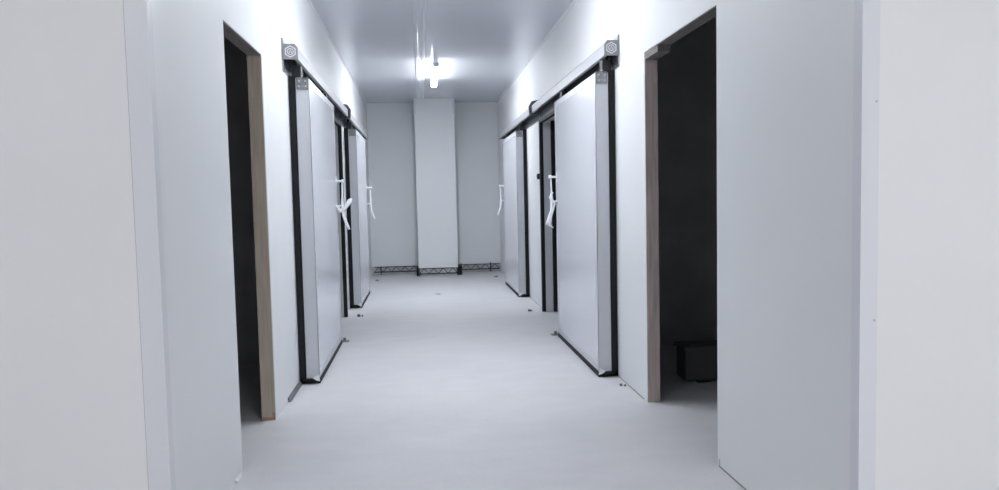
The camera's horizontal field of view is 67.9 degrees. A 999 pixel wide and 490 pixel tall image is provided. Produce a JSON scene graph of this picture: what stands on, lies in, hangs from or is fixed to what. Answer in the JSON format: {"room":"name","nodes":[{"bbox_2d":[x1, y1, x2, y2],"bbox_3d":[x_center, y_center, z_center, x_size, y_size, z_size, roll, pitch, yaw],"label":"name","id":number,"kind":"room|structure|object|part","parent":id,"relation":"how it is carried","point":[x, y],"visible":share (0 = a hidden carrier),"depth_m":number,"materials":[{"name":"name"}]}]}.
{"room":"cold storage corridor","nodes":[
{"label":"cold storage corridor","id":0,"kind":"room"},
{"bbox_2d":[0,0,178,489],"bbox_3d":[-2.882,-0.320,2.614,3.224,3.235,0.090,-2,4,-6],"label":"wall","id":1,"kind":"structure","parent":0,"point":[72,417],"depth_m":2.73,"materials":[{"name":"white paint"}]},
{"bbox_2d":[123,0,175,489],"bbox_3d":[-1.316,-0.362,2.753,0.083,3.235,0.055,-2,4,-6],"label":"trim","id":2,"kind":"structure","parent":1,"relation":"attached to","point":[138,20],"depth_m":2.76,"materials":[{"name":"white metal"}]},
{"bbox_2d":[224,37,259,364],"bbox_3d":[-4.406,-0.510,6.170,5.334,3.235,0.030,-2,4,-6],"label":"wall","id":3,"kind":"structure","parent":0,"point":[236,76],"depth_m":6.39,"materials":[{"name":"black paint"}]},
{"bbox_2d":[155,0,371,489],"bbox_3d":[-1.919,-0.707,8.449,0.090,3.235,11.340,-2,4,-6],"label":"wall","id":4,"kind":"structure","parent":0,"point":[190,35],"depth_m":3.53,"materials":[{"name":"white paint"}]},
{"bbox_2d":[223,21,260,54],"bbox_3d":[-1.494,-1.166,4.210,0.082,0.006,0.898,-2,4,-6],"label":"trim","id":5,"kind":"structure","parent":4,"relation":"attached to","point":[230,34],"depth_m":4.24,"materials":[{"name":"brown wood"}]},
{"bbox_2d":[247,55,275,420],"bbox_3d":[-1.516,-0.031,4.731,0.082,2.335,0.007,-2,4,-6],"label":"trim","id":6,"kind":"structure","parent":4,"relation":"attached to","point":[253,61],"depth_m":4.73,"materials":[{"name":"brown wood"}]},
{"bbox_2d":[288,381,301,401],"bbox_3d":[-1.513,1.073,5.537,0.022,0.030,0.620,-2,4,-6],"label":"baseboard","id":7,"kind":"structure","parent":4,"relation":"attached to","point":[299,384],"depth_m":5.45,"materials":[{"name":"metal"}]},
{"bbox_2d":[281,38,351,383],"bbox_3d":[-1.591,-0.326,7.305,0.306,2.596,3.745,-2,4,-6],"label":"sliding door","id":8,"kind":"structure","parent":4,"relation":"in","point":[316,209],"depth_m":5.74,"materials":[{"name":"white painted metal"},{"name":"brushed aluminium"},{"name":"black rubber"}]},
{"bbox_3d":[-1.695,-1.498,7.223,0.148,0.243,3.745,-2,4,-6],"label":"door rail","id":9,"kind":"part","parent":8,"relation":"part of","materials":[{"name":"silver metal"}]},
{"bbox_3d":[-1.549,-0.162,6.466,0.095,2.284,1.614,-2,4,-6],"label":"panel","id":10,"kind":"part","parent":8,"relation":"part of","materials":[{"name":"white metal"}]},
{"bbox_3d":[-1.540,-0.519,7.191,0.085,0.299,0.044,-2,4,-6],"label":"handle","id":11,"kind":"part","parent":8,"relation":"part of","materials":[{"name":"white plastic"}]},
{"bbox_2d":[307,0,366,103],"bbox_3d":[-1.888,-2.305,8.260,0.022,0.022,11.330,-2,4,-6],"label":"trim","id":12,"kind":"structure","parent":4,"relation":"attached to","point":[308,1],"depth_m":8.54,"materials":[{"name":"white"}]},
{"bbox_2d":[334,117,347,316],"bbox_3d":[-1.880,-0.240,8.154,0.182,2.340,1.710,-2,4,-6],"label":"door frame","id":13,"kind":"structure","parent":4,"relation":"attached to","point":[338,133],"depth_m":8.95,"materials":[{"name":"black metal"},{"name":"white painted metal"}]},
{"bbox_2d":[340,114,375,307],"bbox_3d":[-1.976,-0.534,10.840,0.280,2.586,3.328,-2,4,-6],"label":"sliding door","id":14,"kind":"structure","parent":4,"relation":"in","point":[355,152],"depth_m":9.73,"materials":[{"name":"white painted metal"},{"name":"brushed aluminium"},{"name":"black rubber"}]},
{"bbox_3d":[-2.083,-1.706,10.758,0.115,0.233,3.328,-2,4,-6],"label":"door rail","id":15,"kind":"part","parent":14,"relation":"part of","materials":[{"name":"silver metal"}]},
{"bbox_3d":[-1.970,-0.404,10.472,0.095,2.284,1.584,-2,4,-6],"label":"panel","id":16,"kind":"part","parent":14,"relation":"part of","materials":[{"name":"white metal"}]},
{"bbox_2d":[366,102,500,266],"bbox_3d":[-1.238,-1.157,14.154,2.461,3.080,0.100,-2,4,-6],"label":"wall","id":17,"kind":"structure","parent":0,"point":[390,126],"depth_m":14.10,"materials":[{"name":"white paint"}]},
{"bbox_2d":[372,263,500,274],"bbox_3d":[-1.207,0.456,14.283,2.461,0.155,0.085,-2,4,-6],"label":"trim","id":18,"kind":"structure","parent":17,"relation":"attached to","point":[478,265],"depth_m":14.20,"materials":[{"name":"metal"}]},
{"bbox_2d":[311,0,572,102],"bbox_3d":[-0.420,-2.220,5.412,14.800,0.100,18.500,-2,4,-6],"label":"ceiling","id":19,"kind":"structure","parent":0,"point":[479,47],"depth_m":8.62,"materials":[{"name":"white paint"}]},
{"bbox_2d":[412,0,425,98],"bbox_3d":[-0.795,-2.280,7.369,0.130,0.009,13.330,-2,4,-6],"label":"trim","id":20,"kind":"structure","parent":19,"relation":"attached to","point":[419,6],"depth_m":8.57,"materials":[{"name":"white"}]},
{"bbox_2d":[431,62,438,86],"bbox_3d":[-0.909,-2.410,10.436,0.084,0.127,1.708,-2,4,-6],"label":"lamp","id":21,"kind":"object","parent":19,"relation":"hanging from","point":[435,69],"visible":1,"depth_m":10.16,"materials":[{"name":"white"}]},
{"bbox_2d":[230,271,743,489],"bbox_3d":[-0.348,1.118,5.622,14.800,0.120,18.500,-2,4,-6],"label":"floor","id":22,"kind":"structure","parent":0,"point":[390,410],"depth_m":4.87,"materials":[{"name":"concrete"}]},
{"bbox_2d":[235,471,241,481],"bbox_3d":[-1.328,1.184,3.790,0.016,0.016,0.140,-2,4,-6],"label":"paper scrap","id":23,"kind":"object","parent":22,"relation":"on","point":[239,476],"visible":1,"depth_m":3.78,"materials":[{"name":"white paper"}]},
{"bbox_2d":[374,266,416,274],"bbox_3d":[-1.962,0.480,14.107,0.839,0.160,0.024,-2,4,-6],"label":"girder","id":24,"kind":"object","parent":22,"relation":"on","point":[381,271],"visible":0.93,"depth_m":14.10,"materials":[{"name":"grey metal"}]},
{"bbox_2d":[413,98,457,276],"bbox_3d":[-1.183,-1.060,13.825,0.741,3.235,0.636,-2,4,-6],"label":"column","id":25,"kind":"structure","parent":22,"relation":"on","point":[434,117],"depth_m":13.51,"materials":[{"name":"paint"}]},
{"bbox_2d":[419,267,457,276],"bbox_3d":[-1.119,0.495,13.632,0.709,0.155,0.024,-2,4,-6],"label":"girder","id":26,"kind":"object","parent":22,"relation":"on","point":[449,272],"visible":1,"depth_m":13.63,"materials":[{"name":"grey metal"}]},
{"bbox_2d":[458,264,461,274],"bbox_3d":[-0.750,0.461,13.961,0.078,0.165,0.380,-2,4,-6],"label":"block","id":27,"kind":"object","parent":22,"relation":"on","point":[459,265],"visible":0.76,"depth_m":13.77,"materials":[{"name":"black rubber"}]},
{"bbox_2d":[461,262,499,271],"bbox_3d":[-0.369,0.426,14.271,0.754,0.180,0.024,-2,4,-6],"label":"girder","id":28,"kind":"object","parent":22,"relation":"on","point":[490,263],"visible":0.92,"depth_m":14.27,"materials":[{"name":"grey metal"}]},
{"bbox_2d":[674,340,716,382],"bbox_3d":[2.113,0.864,5.673,1.530,0.275,0.230,-2,4,-6],"label":"crate","id":29,"kind":"object","parent":22,"relation":"on","point":[696,360],"visible":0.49,"depth_m":5.51,"materials":[{"name":"black plastic"}]},
{"bbox_3d":[2.111,0.740,5.665,1.530,0.025,0.230,-2,4,-6],"label":"lid","id":30,"kind":"part","parent":29,"relation":"part of","materials":[{"name":"black plastic"}]},
{"bbox_2d":[497,0,847,489],"bbox_3d":[0.642,-0.763,8.470,0.090,3.235,11.825,-2,4,-6],"label":"wall","id":31,"kind":"structure","parent":0,"point":[782,64],"depth_m":3.31,"materials":[{"name":"white paint"}]},
{"bbox_2d":[497,109,539,296],"bbox_3d":[0.186,-0.599,11.128,0.280,2.586,3.778,-2,4,-6],"label":"sliding door","id":32,"kind":"structure","parent":31,"relation":"in","point":[515,200],"depth_m":10.50,"materials":[{"name":"white painted metal"},{"name":"brushed aluminium"},{"name":"black rubber"}]},
{"bbox_3d":[0.213,-0.499,11.239,0.095,2.284,1.664,-2,4,-6],"label":"panel","id":33,"kind":"part","parent":32,"relation":"part of","materials":[{"name":"white metal"}]},
{"bbox_3d":[0.243,-1.775,11.063,0.115,0.233,3.778,-2,4,-6],"label":"door rail","id":34,"kind":"part","parent":32,"relation":"part of","materials":[{"name":"silver metal"}]},
{"bbox_2d":[496,0,576,102],"bbox_3d":[0.562,-2.358,8.270,0.022,0.022,11.815,-2,4,-6],"label":"trim","id":35,"kind":"structure","parent":31,"relation":"attached to","point":[573,1],"depth_m":8.76,"materials":[{"name":"white"}]},
{"bbox_2d":[539,110,557,311],"bbox_3d":[0.679,-0.303,8.283,0.182,2.340,1.680,-2,4,-6],"label":"door frame","id":36,"kind":"structure","parent":31,"relation":"attached to","point":[546,130],"depth_m":9.04,"materials":[{"name":"black metal"},{"name":"white painted metal"}]},
{"bbox_2d":[528,34,619,376],"bbox_3d":[0.581,-0.377,7.374,0.280,2.596,3.695,-2,4,-6],"label":"sliding door","id":37,"kind":"structure","parent":31,"relation":"in","point":[585,164],"depth_m":6.03,"materials":[{"name":"white painted metal"},{"name":"brushed metal"},{"name":"black rubber"}]},
{"bbox_3d":[0.524,-0.570,7.303,0.085,0.299,0.044,-2,4,-6],"label":"handle","id":38,"kind":"part","parent":37,"relation":"part of","materials":[{"name":"white plastic"}]},
{"bbox_3d":[0.621,-1.552,7.307,0.148,0.243,3.695,-2,4,-6],"label":"door rail","id":39,"kind":"part","parent":37,"relation":"part of","materials":[{"name":"silver metal"}]},
{"bbox_3d":[0.707,-0.215,6.543,0.095,2.284,1.724,-2,4,-6],"label":"panel","id":40,"kind":"part","parent":37,"relation":"part of","materials":[{"name":"white metal"}]},
{"bbox_2d":[530,297,643,398],"bbox_3d":[0.713,0.897,7.785,0.003,0.006,5.400,-2,4,-6],"label":"baseboard","id":41,"kind":"structure","parent":31,"relation":"attached to","point":[530,297],"depth_m":5.49,"materials":[{"name":"grey plastic"}]},
{"bbox_2d":[645,59,659,401],"bbox_3d":[1.023,-0.103,4.963,0.082,2.340,0.006,-2,4,-6],"label":"trim","id":42,"kind":"structure","parent":31,"relation":"attached to","point":[651,94],"depth_m":4.96,"materials":[{"name":"brown wood"}]},
{"bbox_2d":[645,6,715,58],"bbox_3d":[1.061,-1.211,4.297,0.082,0.047,1.193,-2,4,-6],"label":"trim","id":43,"kind":"structure","parent":31,"relation":"attached to","point":[662,48],"depth_m":4.37,"materials":[{"name":"brown wood"}]},
{"bbox_2d":[719,459,746,489],"bbox_3d":[1.193,1.156,3.209,0.003,0.040,1.215,-2,4,-6],"label":"baseboard","id":44,"kind":"structure","parent":31,"relation":"attached to","point":[719,459],"depth_m":3.66,"materials":[{"name":"grey plastic"}]},
{"bbox_2d":[658,17,716,346],"bbox_3d":[3.470,-0.730,6.984,5.225,3.235,0.030,-2,4,-6],"label":"wall","id":45,"kind":"structure","parent":0,"point":[687,74],"depth_m":6.80,"materials":[{"name":"black paint"}]},
{"bbox_2d":[844,0,998,489],"bbox_3d":[2.767,-0.447,2.711,3.115,3.235,0.090,-2,4,-6],"label":"wall","id":46,"kind":"structure","parent":0,"point":[937,379],"depth_m":2.56,"materials":[{"name":"white paint"}]},
{"bbox_2d":[850,0,879,489],"bbox_3d":[1.251,-0.404,2.532,0.063,3.235,0.055,-2,4,-6],"label":"trim","id":47,"kind":"structure","parent":46,"relation":"attached to","point":[866,42],"depth_m":2.54,"materials":[{"name":"white metal"}]}
]}

